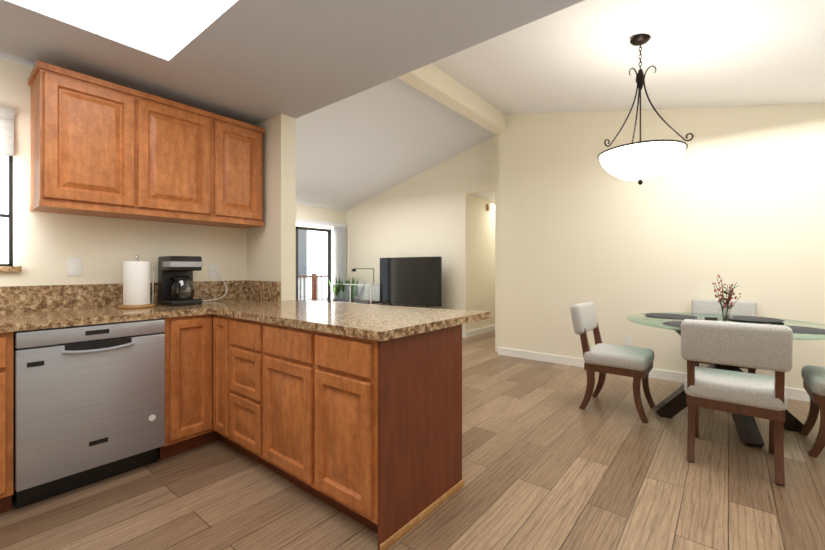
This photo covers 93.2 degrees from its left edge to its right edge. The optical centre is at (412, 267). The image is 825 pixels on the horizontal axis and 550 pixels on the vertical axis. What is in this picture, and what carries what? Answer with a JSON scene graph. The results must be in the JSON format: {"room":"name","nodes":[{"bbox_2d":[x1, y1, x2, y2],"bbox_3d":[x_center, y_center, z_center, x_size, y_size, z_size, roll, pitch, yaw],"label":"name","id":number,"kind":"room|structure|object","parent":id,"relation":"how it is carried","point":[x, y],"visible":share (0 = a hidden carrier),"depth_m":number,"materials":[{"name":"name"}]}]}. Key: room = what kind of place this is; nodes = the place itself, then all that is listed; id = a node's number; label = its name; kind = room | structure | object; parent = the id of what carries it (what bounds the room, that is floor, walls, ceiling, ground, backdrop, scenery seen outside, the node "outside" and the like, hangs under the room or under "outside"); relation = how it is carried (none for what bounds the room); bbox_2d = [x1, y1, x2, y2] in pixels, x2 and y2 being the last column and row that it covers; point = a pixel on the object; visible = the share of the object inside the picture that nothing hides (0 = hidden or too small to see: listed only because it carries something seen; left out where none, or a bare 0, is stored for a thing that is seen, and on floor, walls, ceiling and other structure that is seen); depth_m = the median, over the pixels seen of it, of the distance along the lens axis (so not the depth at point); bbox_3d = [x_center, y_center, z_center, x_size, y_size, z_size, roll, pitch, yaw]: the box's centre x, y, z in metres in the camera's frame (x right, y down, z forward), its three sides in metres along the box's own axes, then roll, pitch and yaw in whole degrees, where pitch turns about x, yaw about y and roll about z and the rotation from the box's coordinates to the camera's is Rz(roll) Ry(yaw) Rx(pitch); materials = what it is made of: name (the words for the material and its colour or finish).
{"room":"kitchen","nodes":[
{"label":"kitchen","id":0,"kind":"room"},
{"bbox_2d":[0,58,246,286],"bbox_3d":[-2.540,-0.065,2.044,0.120,2.450,3.420,0,0,39],"label":"wall","id":1,"kind":"structure","parent":0,"point":[46,245],"depth_m":2.49,"materials":[{"name":"beige paint"}]},
{"bbox_2d":[0,107,14,265],"bbox_3d":[-2.629,-0.458,1.874,0.115,0.895,1.004,0,0,39],"label":"kitchen window","id":2,"kind":"structure","parent":1,"relation":"in","point":[7,131],"depth_m":2.24,"materials":[{"name":"black"}]},
{"bbox_2d":[0,266,21,271],"bbox_3d":[-2.613,0.005,1.858,0.060,0.030,1.060,0,0,39],"label":"window sill","id":3,"kind":"structure","parent":1,"relation":"in","point":[9,268],"depth_m":2.22,"materials":[{"name":"wood"}]},
{"bbox_2d":[67,258,81,275],"bbox_3d":[-2.124,-0.007,2.454,0.008,0.115,0.070,0,0,39],"label":"switch plate","id":4,"kind":"object","parent":1,"relation":"attached to","point":[74,266],"visible":1,"depth_m":2.45,"materials":[{"name":"white plastic"}]},
{"bbox_2d":[28,60,139,215],"bbox_3d":[-1.983,-0.737,2.362,0.336,0.745,0.435,0,0,39],"label":"upper cabinet","id":5,"kind":"object","parent":1,"relation":"attached to","point":[102,148],"depth_m":2.24,"materials":[{"name":"brown wood"}]},
{"bbox_2d":[132,91,215,223],"bbox_3d":[-1.701,-0.737,2.711,0.336,0.745,0.464,0,0,39],"label":"upper cabinet","id":6,"kind":"object","parent":1,"relation":"attached to","point":[178,140],"depth_m":2.61,"materials":[{"name":"brown wood"}]},
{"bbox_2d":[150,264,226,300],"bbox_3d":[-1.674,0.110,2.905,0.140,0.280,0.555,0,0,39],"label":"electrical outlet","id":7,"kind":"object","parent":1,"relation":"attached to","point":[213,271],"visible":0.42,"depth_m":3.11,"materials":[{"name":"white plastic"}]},
{"bbox_2d":[200,114,264,227],"bbox_3d":[-1.432,-0.737,3.044,0.336,0.745,0.391,0,0,39],"label":"upper cabinet","id":8,"kind":"object","parent":1,"relation":"attached to","point":[238,143],"depth_m":2.94,"materials":[{"name":"brown wood"}]},
{"bbox_2d":[247,114,295,300],"bbox_3d":[-2.464,-0.506,4.266,3.840,3.332,0.130,0,0,39],"label":"wall","id":9,"kind":"structure","parent":0,"point":[271,248],"depth_m":3.08,"materials":[{"name":"beige paint"}]},
{"bbox_2d":[0,0,584,210],"bbox_3d":[-0.451,-1.740,2.939,8.640,1.100,7.440,0,0,39],"label":"ceiling","id":10,"kind":"structure","parent":0,"point":[254,62],"depth_m":2.31,"materials":[{"name":"grey paint"}]},
{"bbox_2d":[8,0,235,59],"bbox_3d":[-1.312,-1.198,1.384,1.216,0.008,1.216,0,0,39],"label":"skylight","id":11,"kind":"object","parent":10,"relation":"attached to","point":[167,29],"depth_m":1.86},
{"bbox_2d":[296,204,344,229],"bbox_3d":[-2.645,-0.080,6.999,0.120,2.480,3.890,0,0,39],"label":"wall","id":12,"kind":"structure","parent":0,"point":[317,213],"depth_m":7.84,"materials":[{"name":"beige paint"}]},
{"bbox_2d":[296,226,330,301],"bbox_3d":[-2.283,0.180,7.446,0.060,1.960,1.800,0,0,39],"label":"window frame","id":13,"kind":"structure","parent":12,"relation":"in","point":[328,249],"depth_m":7.88,"materials":[{"name":"black"}]},
{"bbox_2d":[296,218,346,298],"bbox_3d":[-2.105,0.095,7.475,0.080,2.070,2.170,0,0,39],"label":"vertical blinds","id":14,"kind":"object","parent":13,"relation":"attached to","point":[338,249],"visible":0.67,"depth_m":8.09,"materials":[{"name":"white plastic"}]},
{"bbox_2d":[345,151,468,331],"bbox_3d":[-0.293,-0.419,7.520,3.120,3.158,0.120,0,0,39],"label":"wall","id":15,"kind":"structure","parent":0,"point":[425,213],"depth_m":7.07,"materials":[{"name":"beige paint"}]},
{"bbox_2d":[0,330,824,549],"bbox_3d":[0.461,1.190,4.066,8.640,0.060,10.340,0,0,39],"label":"floor","id":16,"kind":"structure","parent":0,"point":[548,463],"depth_m":2.01,"materials":[{"name":"brown wood"}]},
{"bbox_2d":[0,332,12,513],"bbox_3d":[-2.368,0.728,1.665,0.616,0.864,0.878,0,0,39],"label":"base cabinet","id":17,"kind":"object","parent":16,"relation":"on","point":[6,338],"depth_m":1.81,"materials":[{"name":"brown wood"}]},
{"bbox_2d":[13,318,164,508],"bbox_3d":[-1.879,0.730,2.239,0.642,0.860,0.617,0,0,39],"label":"dishwasher","id":18,"kind":"object","parent":16,"relation":"on","point":[88,404],"visible":0.98,"depth_m":2.01,"materials":[{"name":"silver metal"}]},
{"bbox_2d":[158,314,211,459],"bbox_3d":[-1.611,0.728,2.600,0.616,0.864,0.270,0,0,39],"label":"base cabinet","id":19,"kind":"object","parent":16,"relation":"on","point":[188,339],"depth_m":2.40,"materials":[{"name":"brown wood"}]},
{"bbox_2d":[0,280,280,332],"bbox_3d":[-2.133,0.200,1.948,0.627,0.189,3.345,0,0,39],"label":"countertop","id":20,"kind":"structure","parent":19,"relation":"on","point":[23,308],"depth_m":2.37,"materials":[{"name":"stone"}]},
{"bbox_2d":[118,255,154,308],"bbox_3d":[-1.787,0.085,2.528,0.196,0.338,0.196,0,0,39],"label":"paper towel holder","id":21,"kind":"object","parent":20,"relation":"on","point":[136,283],"visible":1,"depth_m":2.47,"materials":[{"name":"white paper"}]},
{"bbox_2d":[158,256,202,305],"bbox_3d":[-1.618,0.086,2.726,0.274,0.335,0.204,0,0,39],"label":"coffee maker","id":22,"kind":"object","parent":20,"relation":"on","point":[175,282],"visible":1,"depth_m":2.68,"materials":[{"name":"black plastic"}]},
{"bbox_2d":[212,314,223,441],"bbox_3d":[-1.014,0.728,2.700,0.225,0.864,0.640,0,0,39],"label":"base cabinet","id":23,"kind":"object","parent":16,"relation":"on","point":[217,320],"depth_m":2.48,"materials":[{"name":"brown wood"}]},
{"bbox_2d":[224,316,255,460],"bbox_3d":[-0.779,0.728,2.510,0.380,0.864,0.640,0,0,39],"label":"base cabinet","id":24,"kind":"object","parent":16,"relation":"on","point":[239,334],"depth_m":2.30,"materials":[{"name":"brown wood"}]},
{"bbox_2d":[256,321,307,491],"bbox_3d":[-0.453,0.728,2.245,0.460,0.864,0.640,0,0,39],"label":"base cabinet","id":25,"kind":"object","parent":16,"relation":"on","point":[281,351],"depth_m":2.02,"materials":[{"name":"brown wood"}]},
{"bbox_2d":[308,324,464,549],"bbox_3d":[-0.105,0.728,1.967,0.431,0.864,0.644,0,0,39],"label":"base cabinet","id":26,"kind":"object","parent":16,"relation":"on","point":[367,433],"depth_m":1.75,"materials":[{"name":"brown wood"}]},
{"bbox_2d":[208,300,490,341],"bbox_3d":[-0.406,0.275,2.381,1.470,0.039,0.930,0,0,39],"label":"countertop","id":27,"kind":"structure","parent":26,"relation":"on","point":[380,323],"depth_m":2.09,"materials":[{"name":"stone"}]},
{"bbox_2d":[377,304,445,308],"bbox_3d":[-0.537,0.925,7.242,2.630,0.470,0.460,0,0,39],"label":"media console","id":28,"kind":"object","parent":16,"relation":"on","point":[407,306],"visible":0.02,"depth_m":7.18,"materials":[{"name":"brown wood"}]},
{"bbox_2d":[328,268,382,304],"bbox_3d":[-1.138,0.348,7.752,1.245,0.680,0.524,0,0,39],"label":"terrarium","id":29,"kind":"object","parent":28,"relation":"on","point":[356,292],"visible":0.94,"depth_m":7.71,"materials":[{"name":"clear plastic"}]},
{"bbox_2d":[380,256,441,307],"bbox_3d":[-0.062,0.249,6.883,1.380,0.878,0.220,0,0,39],"label":"tv","id":30,"kind":"object","parent":28,"relation":"on","point":[412,280],"visible":0.9,"depth_m":6.81,"materials":[{"name":"black plastic"}]},
{"bbox_2d":[570,301,654,422],"bbox_3d":[1.667,0.736,3.244,0.562,0.865,0.480,0,0,39],"label":"chair","id":31,"kind":"object","parent":16,"relation":"on","point":[603,359],"visible":0.98,"depth_m":3.16,"materials":[{"name":"fabric"}]},
{"bbox_2d":[692,299,756,373],"bbox_3d":[2.792,0.736,3.511,0.480,0.865,0.562,0,0,39],"label":"chair","id":32,"kind":"object","parent":16,"relation":"on","point":[746,308],"visible":0.25,"depth_m":3.62,"materials":[{"name":"fabric"}]},
{"bbox_2d":[626,312,824,447],"bbox_3d":[2.351,0.799,2.935,1.300,0.793,1.300,0,0,39],"label":"dining table","id":33,"kind":"object","parent":16,"relation":"on","point":[673,404],"visible":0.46,"depth_m":2.87,"materials":[{"name":"glass"}]},
{"bbox_2d":[644,313,697,318],"bbox_3d":[2.175,0.405,3.294,0.380,0.004,0.380,0,0,39],"label":"placemat","id":34,"kind":"object","parent":33,"relation":"on","point":[670,316],"visible":1,"depth_m":3.24,"materials":[{"name":"grey fabric"}]},
{"bbox_2d":[662,321,681,326],"bbox_3d":[1.991,0.405,2.759,0.380,0.004,0.380,0,0,39],"label":"placemat","id":35,"kind":"object","parent":33,"relation":"on","point":[675,323],"visible":0.25,"depth_m":2.83,"materials":[{"name":"grey fabric"}]},
{"bbox_2d":[712,275,740,321],"bbox_3d":[2.356,0.229,2.926,0.170,0.356,0.167,0,0,39],"label":"vase","id":36,"kind":"object","parent":33,"relation":"on","point":[727,306],"visible":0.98,"depth_m":2.92,"materials":[{"name":"clear glass"}]},
{"bbox_2d":[723,316,784,321],"bbox_3d":[2.710,0.405,3.110,0.380,0.004,0.380,0,0,39],"label":"placemat","id":37,"kind":"object","parent":33,"relation":"on","point":[754,318],"visible":0.85,"depth_m":3.05,"materials":[{"name":"grey fabric"}]},
{"bbox_2d":[783,325,824,333],"bbox_3d":[2.526,0.405,2.575,0.380,0.004,0.380,0,0,39],"label":"placemat","id":38,"kind":"object","parent":33,"relation":"on","point":[804,330],"visible":0.71,"depth_m":2.51,"materials":[{"name":"grey fabric"}]},
{"bbox_2d":[681,319,792,485],"bbox_3d":[1.938,0.736,2.361,0.480,0.865,0.562,0,0,39],"label":"chair","id":39,"kind":"object","parent":16,"relation":"on","point":[760,346],"visible":0.98,"depth_m":2.19,"materials":[{"name":"fabric"}]},
{"bbox_2d":[799,365,824,457],"bbox_3d":[2.795,0.736,2.394,0.562,0.865,0.480,0,0,39],"label":"chair","id":40,"kind":"object","parent":16,"relation":"on","point":[813,377],"visible":1,"depth_m":2.41,"materials":[{"name":"wood"}]},
{"bbox_2d":[465,136,494,194],"bbox_3d":[1.266,-1.727,6.258,0.890,0.973,0.120,0,0,39],"label":"wall","id":41,"kind":"structure","parent":0,"point":[480,168],"depth_m":6.31,"materials":[{"name":"beige paint"}]},
{"bbox_2d":[469,195,494,330],"bbox_3d":[1.786,-0.065,7.703,0.120,2.450,2.780,0,0,39],"label":"wall","id":42,"kind":"structure","parent":0,"point":[481,258],"depth_m":6.91,"materials":[{"name":"beige paint"}]},
{"bbox_2d":[467,325,494,336],"bbox_3d":[1.800,1.113,7.614,0.014,0.095,2.900,0,0,39],"label":"baseboard","id":43,"kind":"structure","parent":42,"relation":"attached to","point":[490,328],"depth_m":6.86,"materials":[{"name":"white wood"}]},
{"bbox_2d":[470,191,494,201],"bbox_3d":[2.178,-1.290,7.385,0.890,0.100,2.780,0,0,39],"label":"ceiling","id":44,"kind":"structure","parent":0,"point":[490,196],"depth_m":6.67,"materials":[{"name":"white paint"}]},
{"bbox_2d":[495,134,498,351],"bbox_3d":[2.319,-0.550,6.756,0.120,3.420,3.580,0,0,39],"label":"wall","id":45,"kind":"structure","parent":0,"point":[496,242],"depth_m":5.39,"materials":[{"name":"beige paint"}]},
{"bbox_2d":[431,0,824,113],"bbox_3d":[2.235,-1.624,2.983,4.520,1.072,3.990,0,0,39],"label":"ceiling","id":46,"kind":"structure","parent":0,"point":[583,56],"depth_m":3.06,"materials":[{"name":"white paint"}]},
{"bbox_2d":[397,64,504,135],"bbox_3d":[0.476,-2.030,4.369,0.160,0.420,3.830,0,0,39],"label":"ceiling beam","id":47,"kind":"structure","parent":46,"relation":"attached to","point":[436,83],"depth_m":4.28,"materials":[{"name":"beige paint"}]},
{"bbox_2d":[597,34,693,184],"bbox_3d":[1.647,-1.122,2.787,0.592,1.053,0.564,0,0,39],"label":"pendant light","id":48,"kind":"object","parent":46,"relation":"hanging from","point":[639,161],"visible":1,"depth_m":2.67,"materials":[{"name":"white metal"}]},
{"bbox_2d":[499,103,824,389],"bbox_3d":[2.954,-0.479,3.862,4.510,3.278,0.120,0,0,39],"label":"wall","id":49,"kind":"structure","parent":0,"point":[733,195],"depth_m":4.08,"materials":[{"name":"beige paint"}]},
{"bbox_2d":[625,335,631,345],"bbox_3d":[2.358,0.792,4.263,0.070,0.115,0.006,0,0,39],"label":"outlet","id":50,"kind":"object","parent":49,"relation":"attached to","point":[628,340],"visible":1,"depth_m":4.26,"materials":[{"name":"white plastic"}]},
{"bbox_2d":[498,347,809,401],"bbox_3d":[2.855,1.113,3.869,4.373,0.095,0.034,0,0,39],"label":"baseboard","id":51,"kind":"structure","parent":49,"relation":"attached to","point":[797,394],"depth_m":4.57,"materials":[{"name":"white wood"}]},
{"label":"outside","id":52,"kind":"structure","parent":0,"visible":0},
{"bbox_2d":[0,154,326,301],"bbox_3d":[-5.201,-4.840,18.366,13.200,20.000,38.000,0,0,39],"label":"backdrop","id":53,"kind":"structure","parent":52,"point":[311,255],"depth_m":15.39,"materials":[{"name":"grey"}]},
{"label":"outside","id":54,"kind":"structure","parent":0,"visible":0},
{"bbox_3d":[-2.848,1.205,8.226,1.730,0.050,5.200,0,0,39],"label":"floor","id":55,"kind":"structure","parent":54,"visible":0},
{"bbox_2d":[298,274,326,301],"bbox_3d":[-3.431,0.660,8.697,0.100,1.040,4.890,0,0,39],"label":"rail","id":56,"kind":"object","parent":55,"relation":"on","point":[316,283],"depth_m":9.83,"materials":[{"name":"brown wood"}]}
]}

